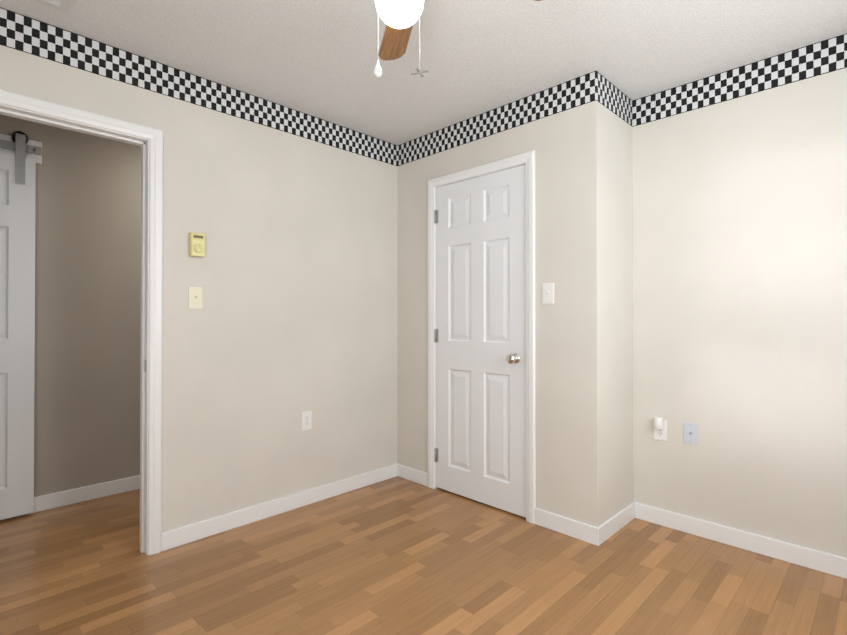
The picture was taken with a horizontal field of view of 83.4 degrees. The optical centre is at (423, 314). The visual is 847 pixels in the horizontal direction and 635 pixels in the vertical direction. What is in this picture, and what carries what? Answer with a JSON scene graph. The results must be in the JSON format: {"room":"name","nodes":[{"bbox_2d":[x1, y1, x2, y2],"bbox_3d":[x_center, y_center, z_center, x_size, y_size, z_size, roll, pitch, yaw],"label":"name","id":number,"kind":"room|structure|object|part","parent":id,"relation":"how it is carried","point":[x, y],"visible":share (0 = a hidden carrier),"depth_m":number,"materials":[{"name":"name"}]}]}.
{"room":"empty bedroom","nodes":[
{"label":"empty bedroom","id":0,"kind":"room"},
{"bbox_2d":[0,114,140,496],"bbox_3d":[-1.951,-0.034,3.323,0.115,2.440,3.700,0,-1,45],"label":"wall","id":1,"kind":"structure","parent":0,"point":[87,307],"depth_m":3.03,"materials":[{"name":"paint"}]},
{"bbox_2d":[0,131,41,519],"bbox_3d":[-2.722,0.046,2.409,0.071,2.232,1.235,0,-1,45],"label":"barn door","id":2,"kind":"structure","parent":1,"relation":"in","point":[20,155],"depth_m":2.75,"materials":[{"name":"painted wood"},{"name":"brushed steel"}]},
{"bbox_3d":[-2.715,-0.980,2.427,0.027,0.047,1.200,0,-1,45],"label":"rail","id":3,"kind":"part","parent":2,"relation":"part of","materials":[{"name":"silver metal"}]},
{"bbox_2d":[2,475,139,519],"bbox_3d":[-1.905,1.141,3.270,0.013,0.090,3.700,0,-1,45],"label":"baseboard","id":4,"kind":"structure","parent":1,"relation":"attached to","point":[66,497],"depth_m":3.00,"materials":[{"name":"white wood"}]},
{"bbox_2d":[0,7,396,532],"bbox_3d":[-1.344,-0.041,2.388,0.058,2.440,3.220,0,-1,45],"label":"wall","id":5,"kind":"structure","parent":0,"point":[290,214],"depth_m":2.73,"materials":[{"name":"paint"}]},
{"bbox_2d":[0,89,162,554],"bbox_3d":[-1.676,0.128,2.081,0.132,2.100,0.938,0,-1,45],"label":"door frame","id":6,"kind":"structure","parent":5,"relation":"attached to","point":[154,136],"depth_m":2.34,"materials":[{"name":"white wood"}]},
{"bbox_2d":[188,287,201,308],"bbox_3d":[-1.196,-0.087,2.494,0.005,0.115,0.070,0,-1,45],"label":"light switch","id":7,"kind":"object","parent":5,"relation":"attached to","point":[192,294],"visible":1,"depth_m":2.49,"materials":[{"name":"beige plastic"}]},
{"bbox_2d":[189,232,204,256],"bbox_3d":[-1.181,-0.365,2.487,0.038,0.124,0.074,0,-1,45],"label":"thermostat","id":8,"kind":"object","parent":5,"relation":"attached to","point":[196,244],"visible":0.96,"depth_m":2.47,"materials":[{"name":"yellow plastic"}]},
{"bbox_2d":[162,463,397,550],"bbox_3d":[-0.748,1.138,2.935,0.013,0.090,1.592,0,-1,45],"label":"baseboard","id":9,"kind":"structure","parent":5,"relation":"attached to","point":[186,534],"depth_m":2.77,"materials":[{"name":"white wood"}]},
{"bbox_2d":[302,411,311,430],"bbox_3d":[-0.727,0.662,2.962,0.008,0.115,0.070,0,-1,45],"label":"outlet","id":10,"kind":"object","parent":5,"relation":"attached to","point":[306,420],"visible":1,"depth_m":2.96,"materials":[{"name":"white plastic"}]},
{"bbox_2d":[0,476,846,634],"bbox_3d":[-0.447,1.206,1.831,4.340,0.060,3.930,0,-1,45],"label":"floor","id":11,"kind":"structure","parent":0,"point":[396,555],"depth_m":2.12,"materials":[{"name":"laminate"}]},
{"bbox_2d":[0,0,846,144],"bbox_3d":[-0.447,-1.294,1.848,4.340,0.060,3.930,0,-1,45],"label":"ceiling","id":12,"kind":"structure","parent":0,"point":[317,58],"depth_m":2.22,"materials":[{"name":"white paint"}]},
{"bbox_2d":[33,0,72,12],"bbox_3d":[-1.521,-1.256,1.802,0.165,0.016,0.305,0,-1,45],"label":"ceiling vent","id":13,"kind":"object","parent":12,"relation":"in","point":[63,5],"visible":1,"depth_m":1.91,"materials":[{"name":"white metal"}]},
{"bbox_2d":[374,0,540,77],"bbox_3d":[-0.070,-1.001,1.493,0.790,0.531,0.807,0,0,38],"label":"ceiling fan","id":14,"kind":"object","parent":12,"relation":"hanging from","point":[399,18],"visible":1,"depth_m":1.48,"materials":[{"name":"white glass"}]},
{"bbox_3d":[-0.141,-0.757,1.474,0.027,0.043,0.027,0,-1,45],"label":"fob bulb","id":15,"kind":"part","parent":14,"relation":"part of","materials":[{"name":"white plastic"}]},
{"bbox_3d":[-0.103,-1.082,1.841,0.114,0.006,0.355,-12,2,-12],"label":"blade","id":16,"kind":"part","parent":14,"relation":"part of","materials":[{"name":"brown wood"}]},
{"bbox_3d":[-0.075,-0.982,1.486,0.152,0.152,0.152,0,-1,45],"label":"globe","id":17,"kind":"part","parent":14,"relation":"part of","materials":[{"name":"white glass"}]},
{"bbox_2d":[397,71,606,526],"bbox_3d":[0.389,-0.036,3.020,1.523,2.440,0.115,0,-1,45],"label":"wall","id":18,"kind":"structure","parent":0,"point":[560,129],"depth_m":2.62,"materials":[{"name":"paint"}]},
{"bbox_2d":[398,464,427,486],"bbox_3d":[-0.073,1.141,3.376,0.293,0.090,0.016,0,-1,45],"label":"baseboard","id":19,"kind":"structure","parent":18,"relation":"attached to","point":[420,477],"depth_m":3.37,"materials":[{"name":"white wood"}]},
{"bbox_2d":[435,210,437,461],"bbox_3d":[0.087,0.143,3.231,0.026,1.718,0.014,0,-1,45],"label":"closet door hinges","id":20,"kind":"object","parent":18,"relation":"attached to","point":[436,335],"visible":1,"depth_m":3.23,"materials":[{"name":"silver metal"}]},
{"bbox_2d":[436,164,525,517],"bbox_3d":[0.327,0.152,2.980,0.710,2.039,0.104,0,-1,45],"label":"closet door","id":21,"kind":"structure","parent":18,"relation":"in","point":[481,328],"depth_m":2.96,"materials":[{"name":"white wood"}]},
{"bbox_3d":[0.519,0.257,2.765,0.062,0.062,0.069,0,-1,45],"label":"knob","id":22,"kind":"part","parent":21,"relation":"part of","materials":[{"name":"silver metal"}]},
{"bbox_2d":[428,150,535,523],"bbox_3d":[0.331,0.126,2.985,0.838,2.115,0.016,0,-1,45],"label":"door frame","id":23,"kind":"structure","parent":18,"relation":"attached to","point":[528,158],"depth_m":2.73,"materials":[{"name":"white wood"}]},
{"bbox_2d":[543,283,553,303],"bbox_3d":[0.693,-0.116,2.637,0.070,0.115,0.005,0,-1,45],"label":"light switch","id":24,"kind":"object","parent":18,"relation":"attached to","point":[549,287],"visible":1,"depth_m":2.63,"materials":[{"name":"white plastic"}]},
{"bbox_2d":[535,508,593,543],"bbox_3d":[0.750,1.136,2.565,0.336,0.090,0.013,0,-1,45],"label":"baseboard","id":25,"kind":"structure","parent":18,"relation":"attached to","point":[567,526],"depth_m":2.55,"materials":[{"name":"white wood"}]},
{"bbox_2d":[606,79,633,519],"bbox_3d":[1.059,-0.038,2.696,0.115,2.440,0.365,0,-1,45],"label":"wall","id":26,"kind":"structure","parent":0,"point":[619,276],"depth_m":2.65,"materials":[{"name":"paint"}]},
{"bbox_2d":[594,502,637,545],"bbox_3d":[1.046,1.136,2.584,0.019,0.090,0.453,0,-1,45],"label":"baseboard","id":27,"kind":"structure","parent":26,"relation":"attached to","point":[622,518],"depth_m":2.56,"materials":[{"name":"white wood"}]},
{"bbox_2d":[632,33,846,557],"bbox_3d":[1.290,-0.038,2.805,3.222,2.440,0.115,0,-1,45],"label":"wall","id":28,"kind":"structure","parent":0,"point":[740,266],"depth_m":2.39,"materials":[{"name":"paint"}]},
{"bbox_2d":[654,417,666,440],"bbox_3d":[1.317,0.641,2.656,0.070,0.134,0.054,0,-1,45],"label":"outlet","id":29,"kind":"object","parent":28,"relation":"attached to","point":[660,428],"visible":1,"depth_m":2.66,"materials":[{"name":"white plastic"}]},
{"bbox_2d":[684,422,697,444],"bbox_3d":[1.439,0.642,2.562,0.070,0.115,0.016,0,-1,45],"label":"wall outlet plate","id":30,"kind":"object","parent":28,"relation":"attached to","point":[690,433],"visible":1,"depth_m":2.56,"materials":[{"name":"white plastic"}]},
{"bbox_2d":[638,503,846,578],"bbox_3d":[1.761,1.134,2.244,1.507,0.090,0.013,0,-1,45],"label":"baseboard","id":31,"kind":"structure","parent":28,"relation":"attached to","point":[828,563],"depth_m":2.37,"materials":[{"name":"white wood"}]}
]}

